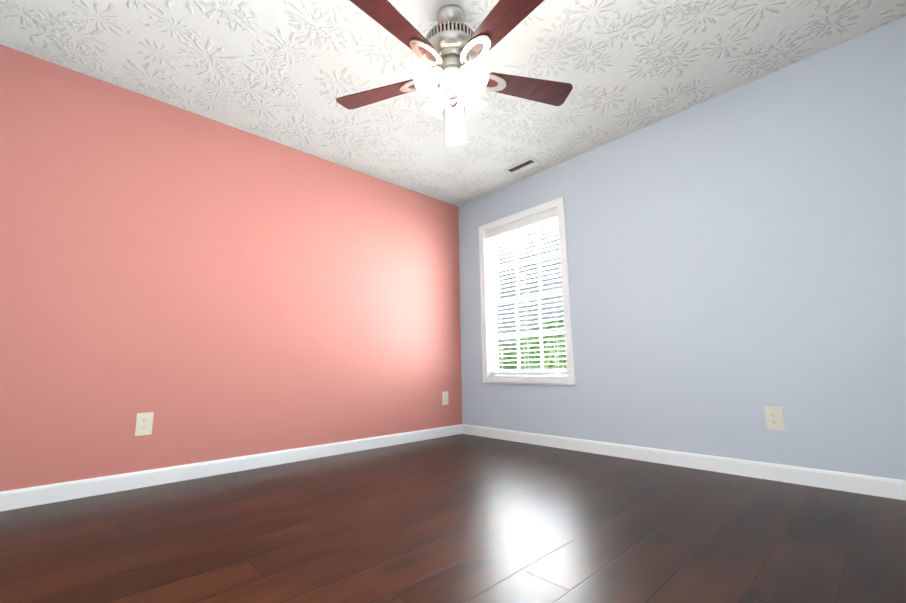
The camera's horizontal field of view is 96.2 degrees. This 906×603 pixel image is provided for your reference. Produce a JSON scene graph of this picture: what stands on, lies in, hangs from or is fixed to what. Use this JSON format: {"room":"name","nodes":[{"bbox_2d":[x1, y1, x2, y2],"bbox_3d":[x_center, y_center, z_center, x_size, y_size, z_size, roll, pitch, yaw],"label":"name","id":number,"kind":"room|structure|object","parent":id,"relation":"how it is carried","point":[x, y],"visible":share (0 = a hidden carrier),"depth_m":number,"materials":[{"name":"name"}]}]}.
{"room":"empty bedroom","nodes":[
{"label":"empty bedroom","id":0,"kind":"room"},
{"bbox_2d":[0,44,461,491],"bbox_3d":[-1.240,-0.019,3.230,3.758,2.440,0.140,8,-13,-42],"label":"wall","id":1,"kind":"structure","parent":0,"point":[203,289],"depth_m":2.69,"materials":[{"name":"paint"}]},
{"bbox_2d":[135,412,153,435],"bbox_3d":[-1.840,0.730,2.424,0.080,0.130,0.007,8,-13,-42],"label":"electrical outlet","id":2,"kind":"object","parent":1,"relation":"attached to","point":[144,422],"visible":1,"depth_m":2.42,"materials":[{"name":"beige plastic"}]},
{"bbox_2d":[0,424,463,511],"bbox_3d":[-1.179,1.128,2.976,3.450,0.092,0.014,8,-13,-42],"label":"baseboard","id":3,"kind":"structure","parent":1,"relation":"attached to","point":[57,492],"depth_m":2.55,"materials":[{"name":"white wood"}]},
{"bbox_2d":[442,391,447,404],"bbox_3d":[-0.075,0.965,4.056,0.080,0.130,0.007,8,-13,-42],"label":"electrical outlet","id":4,"kind":"object","parent":1,"relation":"attached to","point":[445,398],"visible":1,"depth_m":4.05,"materials":[{"name":"beige plastic"}]},
{"bbox_2d":[0,434,905,602],"bbox_3d":[0.009,1.013,1.729,3.758,0.120,3.740,8,-13,-42],"label":"floor","id":5,"kind":"structure","parent":0,"point":[462,518],"depth_m":1.62,"materials":[{"name":"brown wood"}]},
{"bbox_2d":[0,0,905,206],"bbox_3d":[-0.031,-1.513,2.142,3.758,0.120,3.740,8,-13,-42],"label":"ceiling","id":6,"kind":"structure","parent":0,"point":[286,72],"depth_m":2.39,"materials":[{"name":"white paint"}]},
{"bbox_2d":[336,0,572,146],"bbox_3d":[-0.008,-1.219,2.010,1.253,0.502,1.255,8,-13,-42],"label":"fan","id":7,"kind":"object","parent":6,"relation":"hanging from","point":[451,45],"visible":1,"depth_m":1.96,"materials":[{"name":"brown wood"}]},
{"bbox_2d":[503,157,541,175],"bbox_3d":[0.625,-1.210,3.655,0.160,0.010,0.310,8,-13,-42],"label":"ceiling vent","id":8,"kind":"object","parent":6,"relation":"in","point":[523,166],"visible":1,"depth_m":3.65,"materials":[{"name":"white metal"}]},
{"bbox_2d":[458,16,905,479],"bbox_3d":[1.311,-0.071,3.157,0.140,2.440,3.460,8,-13,-42],"label":"wall","id":9,"kind":"structure","parent":0,"point":[736,260],"depth_m":2.54,"materials":[{"name":"blue paint"}]},
{"bbox_2d":[479,197,575,384],"bbox_3d":[0.682,-0.046,3.819,0.160,1.607,1.007,8,-13,-42],"label":"window","id":10,"kind":"structure","parent":9,"relation":"in","point":[491,233],"depth_m":3.80,"materials":[{"name":"white"}]},
{"bbox_2d":[464,424,905,499],"bbox_3d":[1.273,1.080,2.915,0.014,0.092,3.460,8,-13,-42],"label":"baseboard","id":11,"kind":"structure","parent":9,"relation":"attached to","point":[892,488],"depth_m":2.50,"materials":[{"name":"white wood"}]},
{"bbox_2d":[764,406,784,430],"bbox_3d":[1.855,0.675,2.348,0.007,0.130,0.080,8,-13,-42],"label":"electrical outlet","id":12,"kind":"object","parent":9,"relation":"attached to","point":[774,418],"visible":1,"depth_m":2.35,"materials":[{"name":"beige plastic"}]},
{"label":"outside","id":13,"kind":"structure","parent":0,"visible":0},
{"bbox_3d":[4.284,5.191,6.053,8.560,0.100,26.000,8,-13,-42],"label":"lawn","id":14,"kind":"structure","parent":13,"visible":0},
{"bbox_2d":[496,220,563,343],"bbox_3d":[6.011,-0.040,8.624,0.400,11.000,20.000,8,-13,-42],"label":"sky","id":15,"kind":"structure","parent":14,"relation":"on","point":[529,310],"depth_m":12.41,"materials":[{"name":"white"}]},
{"bbox_2d":[498,320,566,370],"bbox_3d":[3.465,2.803,6.246,3.469,5.599,13.908,8,-13,-42],"label":"foliage","id":16,"kind":"object","parent":14,"relation":"on","point":[504,366],"depth_m":7.41,"materials":[{"name":"green plant"}]}
]}

